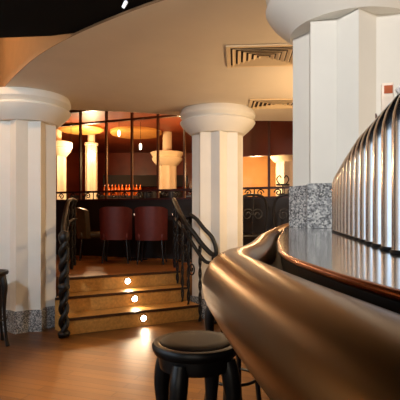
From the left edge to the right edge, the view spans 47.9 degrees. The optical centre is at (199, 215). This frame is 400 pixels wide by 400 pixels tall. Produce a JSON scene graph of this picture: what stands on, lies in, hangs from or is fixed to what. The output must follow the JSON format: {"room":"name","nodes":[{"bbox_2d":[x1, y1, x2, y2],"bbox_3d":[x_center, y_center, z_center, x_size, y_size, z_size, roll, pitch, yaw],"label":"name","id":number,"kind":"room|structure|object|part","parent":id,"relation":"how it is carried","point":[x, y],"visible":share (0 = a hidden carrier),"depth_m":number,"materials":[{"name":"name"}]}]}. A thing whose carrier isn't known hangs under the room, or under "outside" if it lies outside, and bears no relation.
{"room":"bar","nodes":[
{"label":"bar","id":0,"kind":"room"},
{"bbox_2d":[56,255,191,296],"bbox_3d":[-1.300,0.988,9.945,9.400,0.525,9.310,0,0,0],"label":"floor","id":1,"kind":"structure","parent":0,"point":[88,265],"depth_m":6.33,"materials":[{"name":"brown wood"}]},
{"bbox_2d":[56,128,72,199],"bbox_3d":[-3.300,-0.662,10.400,0.700,2.774,0.700,0,0,0],"label":"column","id":2,"kind":"structure","parent":1,"relation":"on","point":[63,149],"depth_m":10.27,"materials":[{"name":"beige paint"}]},
{"bbox_2d":[75,207,105,260],"bbox_3d":[-1.825,0.293,7.499,0.510,0.866,0.508,0,0,-13],"label":"armchair","id":3,"kind":"object","parent":1,"relation":"on","point":[82,215],"visible":0.8,"depth_m":7.28,"materials":[{"name":"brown leather"}]},
{"bbox_3d":[-1.929,0.542,7.296,0.077,0.368,0.039,0,0,-45],"label":"leg","id":4,"kind":"part","parent":3,"relation":"part of","materials":[{"name":"brown wood"}]},
{"bbox_3d":[-1.947,0.113,7.471,0.260,0.505,0.508,0,0,-13],"label":"backrest","id":5,"kind":"part","parent":3,"relation":"part of","materials":[{"name":"brown leather"}]},
{"bbox_3d":[-1.781,0.310,7.509,0.420,0.100,0.400,0,0,-13],"label":"seat","id":6,"kind":"part","parent":3,"relation":"part of","materials":[{"name":"brown leather"}]},
{"bbox_2d":[84,135,97,198],"bbox_3d":[-2.680,-0.662,11.100,0.340,2.774,0.340,0,0,0],"label":"column","id":7,"kind":"structure","parent":1,"relation":"on","point":[90,146],"depth_m":11.00,"materials":[{"name":"beige paint"}]},
{"bbox_2d":[88,152,94,158],"bbox_3d":[-2.620,-1.470,10.860,0.168,0.170,0.168,0,0,27],"label":"wall lamp","id":8,"kind":"object","parent":7,"relation":"attached to","point":[91,155],"visible":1,"depth_m":10.80,"materials":[{"name":"white glass"}]},
{"bbox_2d":[99,207,131,263],"bbox_3d":[-1.300,0.293,7.015,0.508,0.866,0.510,0,0,-3],"label":"tub chair","id":9,"kind":"object","parent":1,"relation":"on","point":[115,222],"visible":1,"depth_m":6.82,"materials":[{"name":"red leather"}]},
{"bbox_3d":[-1.468,0.542,6.860,0.039,0.368,0.077,0,0,29],"label":"leg","id":10,"kind":"part","parent":9,"relation":"part of","materials":[{"name":"brown wood"}]},
{"bbox_3d":[-1.486,0.542,7.222,0.039,0.368,0.077,0,0,-35],"label":"leg","id":11,"kind":"part","parent":9,"relation":"part of","materials":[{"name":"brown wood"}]},
{"bbox_3d":[-1.302,0.310,7.060,0.400,0.100,0.420,0,0,-3],"label":"seat","id":12,"kind":"part","parent":9,"relation":"part of","materials":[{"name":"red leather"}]},
{"bbox_3d":[-1.294,0.113,6.890,0.508,0.505,0.260,0,0,-3],"label":"backrest","id":13,"kind":"part","parent":9,"relation":"part of","materials":[{"name":"red leather"}]},
{"bbox_3d":[-1.117,0.542,6.878,0.039,0.368,0.077,0,0,-35],"label":"leg","id":14,"kind":"part","parent":9,"relation":"part of","materials":[{"name":"brown wood"}]},
{"bbox_3d":[-1.135,0.542,7.240,0.039,0.368,0.077,0,0,29],"label":"leg","id":15,"kind":"part","parent":9,"relation":"part of","materials":[{"name":"brown wood"}]},
{"bbox_2d":[71,195,191,198],"bbox_3d":[-1.750,0.085,12.400,3.500,1.280,0.600,0,0,0],"label":"bar","id":16,"kind":"object","parent":1,"relation":"on","point":[76,196],"visible":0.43,"depth_m":12.10,"materials":[{"name":"brown wood"}]},
{"bbox_2d":[129,216,147,260],"bbox_3d":[-1.030,0.359,7.460,0.520,0.729,0.360,0,0,0],"label":"table","id":17,"kind":"object","parent":1,"relation":"on","point":[135,258],"visible":0.4,"depth_m":7.43,"materials":[{"name":"black metal"}]},
{"bbox_2d":[134,206,167,264],"bbox_3d":[-0.735,0.293,6.875,0.508,0.866,0.510,0,0,2],"label":"tub chair","id":18,"kind":"object","parent":1,"relation":"on","point":[151,222],"visible":1,"depth_m":6.68,"materials":[{"name":"red leather"}]},
{"bbox_3d":[-0.915,0.542,6.734,0.039,0.368,0.077,0,0,34],"label":"leg","id":19,"kind":"part","parent":18,"relation":"part of","materials":[{"name":"brown wood"}]},
{"bbox_3d":[-0.904,0.542,7.097,0.039,0.368,0.077,0,0,-30],"label":"leg","id":20,"kind":"part","parent":18,"relation":"part of","materials":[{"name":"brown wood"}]},
{"bbox_3d":[-0.734,0.310,6.920,0.400,0.100,0.420,0,0,2],"label":"seat","id":21,"kind":"part","parent":18,"relation":"part of","materials":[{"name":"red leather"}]},
{"bbox_3d":[-0.739,0.113,6.750,0.508,0.505,0.260,0,0,2],"label":"backrest","id":22,"kind":"part","parent":18,"relation":"part of","materials":[{"name":"red leather"}]},
{"bbox_3d":[-0.564,0.542,6.723,0.039,0.368,0.077,0,0,-30],"label":"leg","id":23,"kind":"part","parent":18,"relation":"part of","materials":[{"name":"brown wood"}]},
{"bbox_3d":[-0.553,0.542,7.086,0.039,0.368,0.077,0,0,34],"label":"leg","id":24,"kind":"part","parent":18,"relation":"part of","materials":[{"name":"brown wood"}]},
{"bbox_2d":[150,131,182,191],"bbox_3d":[-0.800,-0.662,11.000,0.822,2.774,0.822,0,0,0],"label":"column","id":25,"kind":"structure","parent":1,"relation":"on","point":[169,159],"depth_m":10.80,"materials":[{"name":"beige paint"}]},
{"bbox_2d":[56,198,287,258],"bbox_3d":[-0.425,0.225,7.620,6.487,1.000,0.120,0,0,21],"label":"wall","id":26,"kind":"structure","parent":1,"relation":"on","point":[92,246],"depth_m":7.72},
{"bbox_2d":[56,110,290,200],"bbox_3d":[-0.425,-1.161,7.620,6.487,1.773,0.140,0,0,21],"label":"screen","id":27,"kind":"object","parent":26,"relation":"on","point":[131,119],"visible":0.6,"depth_m":7.90,"materials":[{"name":"black metal"}]},
{"bbox_3d":[-0.425,-0.290,7.620,6.487,0.030,0.140,0,0,21],"label":"sill","id":28,"kind":"part","parent":27,"relation":"part of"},
{"bbox_3d":[-0.425,-0.440,7.620,6.487,0.036,0.050,0,0,21],"label":"rail","id":29,"kind":"part","parent":27,"relation":"part of","materials":[{"name":"black metal"}]},
{"bbox_3d":[-0.032,-1.067,7.468,0.456,1.225,0.006,0,0,21],"label":"pane","id":30,"kind":"part","parent":27,"relation":"part of","materials":[{"name":"clear glass"}]},
{"bbox_2d":[276,175,288,194],"bbox_3d":[1.262,-0.465,6.860,0.200,0.319,0.098,0,0,0],"label":"ornament","id":31,"kind":"object","parent":27,"relation":"attached to","point":[278,184],"visible":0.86,"depth_m":6.85,"materials":[{"name":"metal"}]},
{"bbox_2d":[168,216,191,261],"bbox_3d":[-0.200,0.359,7.190,0.520,0.729,0.360,0,0,21],"label":"table","id":32,"kind":"object","parent":1,"relation":"on","point":[186,217],"visible":0.37,"depth_m":7.14,"materials":[{"name":"brown wood"}]},
{"bbox_2d":[243,193,267,240],"bbox_3d":[0.680,0.206,6.480,0.476,1.038,0.511,0,0,-14],"label":"chair","id":33,"kind":"object","parent":1,"relation":"on","point":[245,235],"visible":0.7,"depth_m":6.29,"materials":[{"name":"black metal"}]},
{"bbox_3d":[0.670,0.285,6.520,0.440,0.050,0.420,0,0,-14],"label":"seat","id":34,"kind":"part","parent":33,"relation":"part of","materials":[{"name":"leather"}]},
{"bbox_2d":[272,193,288,227],"bbox_3d":[1.290,0.206,6.460,0.476,1.038,0.511,0,0,14],"label":"chair","id":35,"kind":"object","parent":1,"relation":"on","point":[287,194],"visible":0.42,"depth_m":6.28,"materials":[{"name":"black metal"}]},
{"bbox_2d":[270,155,292,195],"bbox_3d":[1.680,-0.662,8.600,0.840,2.774,0.840,0,0,0],"label":"column","id":36,"kind":"structure","parent":1,"relation":"on","point":[284,163],"depth_m":8.39,"materials":[{"name":"beige paint"}]},
{"bbox_2d":[62,111,191,152],"bbox_3d":[-1.300,-2.100,8.950,9.400,0.100,11.300,0,0,0],"label":"ceiling","id":37,"kind":"structure","parent":0,"point":[172,124],"depth_m":11.46,"materials":[{"name":"paint"}]},
{"bbox_2d":[58,123,103,134],"bbox_3d":[-2.750,-1.999,10.400,1.040,0.100,1.040,0,0,0],"label":"ceiling disc","id":38,"kind":"object","parent":37,"relation":"attached to","point":[91,129],"visible":0.8,"depth_m":10.26,"materials":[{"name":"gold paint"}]},
{"bbox_2d":[110,126,161,138],"bbox_3d":[-1.550,-1.999,10.900,1.240,0.100,1.240,0,0,0],"label":"ceiling disc","id":39,"kind":"object","parent":37,"relation":"attached to","point":[146,132],"visible":0.88,"depth_m":10.59,"materials":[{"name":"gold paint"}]},
{"bbox_2d":[139,122,141,149],"bbox_3d":[-1.296,-1.744,9.800,0.060,0.609,0.060,0,0,0],"label":"pendant lamp","id":40,"kind":"object","parent":37,"relation":"hanging from","point":[140,144],"visible":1,"depth_m":9.80,"materials":[{"name":"beige glass"}]},
{"bbox_2d":[243,121,292,156],"bbox_3d":[1.550,-1.550,7.720,2.200,0.996,0.080,0,0,21],"label":"trim","id":41,"kind":"structure","parent":37,"relation":"attached to","point":[255,142],"depth_m":7.80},
{"bbox_2d":[66,153,191,199],"bbox_3d":[-1.300,-0.662,14.650,9.400,2.775,0.100,0,0,0],"label":"wall","id":42,"kind":"structure","parent":0,"point":[118,163],"depth_m":14.60,"materials":[{"name":"red paint"}]},
{"bbox_2d":[0,318,269,399],"bbox_3d":[-0.300,1.300,1.750,7.400,0.100,9.500,0,0,0],"label":"floor","id":43,"kind":"structure","parent":0,"point":[115,364],"depth_m":3.74,"materials":[{"name":"brown wood"}]},
{"bbox_2d":[0,269,9,345],"bbox_3d":[-2.020,0.886,4.360,0.312,0.728,0.312,0,0,-41],"label":"bar stool","id":44,"kind":"object","parent":43,"relation":"on","point":[3,272],"visible":1,"depth_m":4.32,"materials":[{"name":"brown wood"}]},
{"bbox_3d":[-1.995,0.914,4.500,0.061,0.671,0.099,0,0,1],"label":"leg","id":45,"kind":"part","parent":44,"relation":"part of","materials":[{"name":"brown wood"}]},
{"bbox_2d":[0,87,70,333],"bbox_3d":[-1.960,-0.042,5.100,0.962,2.584,0.962,0,0,0],"label":"column","id":46,"kind":"structure","parent":43,"relation":"on","point":[30,118],"depth_m":4.87,"materials":[{"name":"paint"}]},
{"bbox_2d":[57,198,77,337],"bbox_3d":[-1.667,0.498,5.729,0.138,1.513,2.388,0,0,-13],"label":"balustrade","id":47,"kind":"object","parent":43,"relation":"on","point":[64,236],"visible":1,"depth_m":4.62,"materials":[{"name":"metal"}]},
{"bbox_3d":[-1.400,0.701,4.630,0.125,1.106,0.128,0,0,0],"label":"newel post","id":48,"kind":"part","parent":47,"relation":"part of","materials":[{"name":"metal"}]},
{"bbox_3d":[-1.651,0.008,5.773,0.548,0.535,2.264,0,0,0],"label":"handrail","id":49,"kind":"part","parent":47,"relation":"part of","materials":[{"name":"metal"}]},
{"bbox_3d":[-1.667,0.288,5.769,0.078,0.514,2.308,0,0,-13],"label":"rail","id":50,"kind":"part","parent":47,"relation":"part of","materials":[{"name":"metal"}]},
{"bbox_2d":[55,271,198,334],"bbox_3d":[-0.863,0.987,5.331,1.650,0.526,0.617,0,0,-28],"label":"staircase","id":51,"kind":"structure","parent":43,"relation":"on","point":[119,301],"depth_m":5.31,"materials":[{"name":"brown wood"}]},
{"bbox_2d":[172,197,217,323],"bbox_3d":[-0.229,0.485,5.999,0.325,1.529,1.831,0,0,-19],"label":"balustrade","id":52,"kind":"object","parent":43,"relation":"on","point":[177,212],"visible":0.9,"depth_m":5.42,"materials":[{"name":"metal"}]},
{"bbox_3d":[-0.175,0.289,5.718,0.218,0.562,1.215,0,0,-25],"label":"rail","id":53,"kind":"part","parent":52,"relation":"part of","materials":[{"name":"metal"}]},
{"bbox_3d":[-0.237,0.099,6.012,0.306,0.758,1.803,0,0,-18],"label":"handrail","id":54,"kind":"part","parent":52,"relation":"part of","materials":[{"name":"metal"}]},
{"bbox_3d":[0.032,0.246,5.292,0.397,0.573,0.068,0,0,32],"label":"scroll rail","id":55,"kind":"part","parent":52,"relation":"part of","materials":[{"name":"metal"}]},
{"bbox_2d":[152,330,240,399],"bbox_3d":[-0.015,0.858,1.720,0.336,0.783,0.336,0,0,-16],"label":"bar stool","id":56,"kind":"object","parent":43,"relation":"on","point":[182,356],"visible":0.9,"depth_m":1.63,"materials":[{"name":"brown wood"}]},
{"bbox_3d":[-0.155,0.889,1.783,0.106,0.722,0.066,0,0,14],"label":"leg","id":57,"kind":"part","parent":56,"relation":"part of","materials":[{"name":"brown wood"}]},
{"bbox_3d":[-0.078,0.889,1.580,0.066,0.722,0.107,0,0,16],"label":"leg","id":58,"kind":"part","parent":56,"relation":"part of","materials":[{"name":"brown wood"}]},
{"bbox_3d":[0.048,0.889,1.860,0.066,0.722,0.107,0,0,16],"label":"leg","id":59,"kind":"part","parent":56,"relation":"part of","materials":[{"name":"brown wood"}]},
{"bbox_3d":[0.125,0.889,1.657,0.106,0.722,0.066,0,0,14],"label":"leg","id":60,"kind":"part","parent":56,"relation":"part of","materials":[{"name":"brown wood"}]},
{"bbox_2d":[180,103,254,317],"bbox_3d":[0.224,-0.042,5.750,0.962,2.584,0.962,0,0,0],"label":"column","id":61,"kind":"structure","parent":43,"relation":"on","point":[217,131],"depth_m":5.51,"materials":[{"name":"paint"}]},
{"bbox_2d":[204,306,261,399],"bbox_3d":[0.200,0.858,2.750,0.336,0.783,0.336,0,0,-22],"label":"bar stool","id":62,"kind":"object","parent":43,"relation":"on","point":[209,319],"visible":0.12,"depth_m":2.77,"materials":[{"name":"brown wood"}]},
{"bbox_3d":[0.055,0.889,2.799,0.106,0.722,0.066,0,0,8],"label":"leg","id":63,"kind":"part","parent":62,"relation":"part of","materials":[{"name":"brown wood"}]},
{"bbox_3d":[0.249,0.889,2.895,0.066,0.722,0.107,0,0,10],"label":"leg","id":64,"kind":"part","parent":62,"relation":"part of","materials":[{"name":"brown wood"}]},
{"bbox_3d":[0.345,0.889,2.701,0.106,0.722,0.066,0,0,8],"label":"leg","id":65,"kind":"part","parent":62,"relation":"part of","materials":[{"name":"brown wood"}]},
{"bbox_2d":[202,223,399,399],"bbox_3d":[0.971,0.656,2.344,1.246,1.183,5.533,0,0,13],"label":"bar","id":66,"kind":"object","parent":43,"relation":"on","point":[310,313],"visible":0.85,"depth_m":0.43,"materials":[{"name":"brown metal"}]},
{"bbox_2d":[266,0,399,227],"bbox_3d":[0.858,-0.635,2.550,0.962,1.398,0.962,0,0,0],"label":"column","id":67,"kind":"structure","parent":66,"relation":"on","point":[344,51],"depth_m":2.34,"materials":[{"name":"paint"}]},
{"bbox_2d":[279,226,399,302],"bbox_3d":[1.026,0.071,2.352,1.141,0.012,5.494,0,0,13],"label":"countertop","id":68,"kind":"structure","parent":66,"relation":"on","point":[322,247],"depth_m":0.76,"materials":[{"name":"stone"}]},
{"bbox_2d":[281,257,399,313],"bbox_3d":[1.018,0.151,2.347,1.120,0.147,5.478,0,0,13],"label":"trim","id":69,"kind":"structure","parent":66,"relation":"on","point":[391,305],"depth_m":0.52,"materials":[{"name":"brown wood"}]},
{"bbox_2d":[331,92,399,253],"bbox_3d":[0.548,-0.108,1.103,0.304,0.345,1.515,0,0,11],"label":"screen","id":70,"kind":"object","parent":66,"relation":"on","point":[366,186],"visible":1,"depth_m":0.95,"materials":[{"name":"silver metal"}]},
{"bbox_2d":[103,175,187,186],"bbox_3d":[-1.550,-1.000,12.900,2.400,0.320,0.300,0,0,0],"label":"wall","id":71,"kind":"structure","parent":0,"point":[144,180],"depth_m":12.75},
{"bbox_2d":[0,0,292,120],"bbox_3d":[-0.300,-1.692,1.675,7.400,0.715,9.350,0,0,0],"label":"ceiling","id":72,"kind":"structure","parent":0,"point":[167,57],"depth_m":3.72,"materials":[{"name":"paint"}]},
{"bbox_2d":[0,0,162,86],"bbox_3d":[0.189,-1.692,3.208,6.695,0.714,1.181,0,0,29],"label":"trim","id":73,"kind":"structure","parent":72,"relation":"attached to","point":[16,53],"depth_m":4.04,"materials":[{"name":"paint"}]},
{"bbox_2d":[122,0,127,8],"bbox_3d":[-0.462,-1.310,2.760,0.056,0.075,0.056,0,0,0],"label":"spotlight","id":74,"kind":"object","parent":72,"relation":"attached to","point":[125,2],"visible":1,"depth_m":2.75,"materials":[{"name":"metal"}]},
{"bbox_2d":[226,43,292,67],"bbox_3d":[0.530,-1.324,3.740,0.620,0.020,0.500,0,0,5],"label":"ceiling vent","id":75,"kind":"object","parent":72,"relation":"in","point":[257,55],"visible":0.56,"depth_m":3.71,"materials":[{"name":"metal"}]},
{"bbox_2d":[248,98,292,108],"bbox_3d":[0.930,-1.324,5.330,0.700,0.020,0.440,0,0,2],"label":"ceiling vent","id":76,"kind":"object","parent":72,"relation":"in","point":[254,103],"visible":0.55,"depth_m":5.33,"materials":[{"name":"metal"}]},
{"bbox_2d":[138,192,159,197],"bbox_3d":[-1.139,0.082,10.095,0.508,1.285,0.510,0,0,-6],"label":"high chair","id":77,"kind":"object","parent":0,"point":[146,193],"visible":0.07,"depth_m":9.87,"materials":[{"name":"metal"}]},
{"bbox_2d":[160,191,182,197],"bbox_3d":[-0.621,0.082,9.995,0.508,1.285,0.510,0,0,6],"label":"high chair","id":78,"kind":"object","parent":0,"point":[180,195],"visible":0.13,"depth_m":9.78,"materials":[{"name":"metal"}]},
{"bbox_2d":[243,156,275,196],"bbox_3d":[1.500,-0.662,9.400,2.800,2.775,0.100,0,0,0],"label":"wall","id":79,"kind":"structure","parent":0,"point":[255,169],"depth_m":9.35,"materials":[{"name":"orange paint"}]},
{"bbox_2d":[381,82,393,111],"bbox_3d":[0.525,-0.327,1.263,0.030,0.088,0.027,0,0,14],"label":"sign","id":80,"kind":"object","parent":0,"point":[387,89],"visible":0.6,"depth_m":1.25,"materials":[{"name":"white paper"}]}
]}

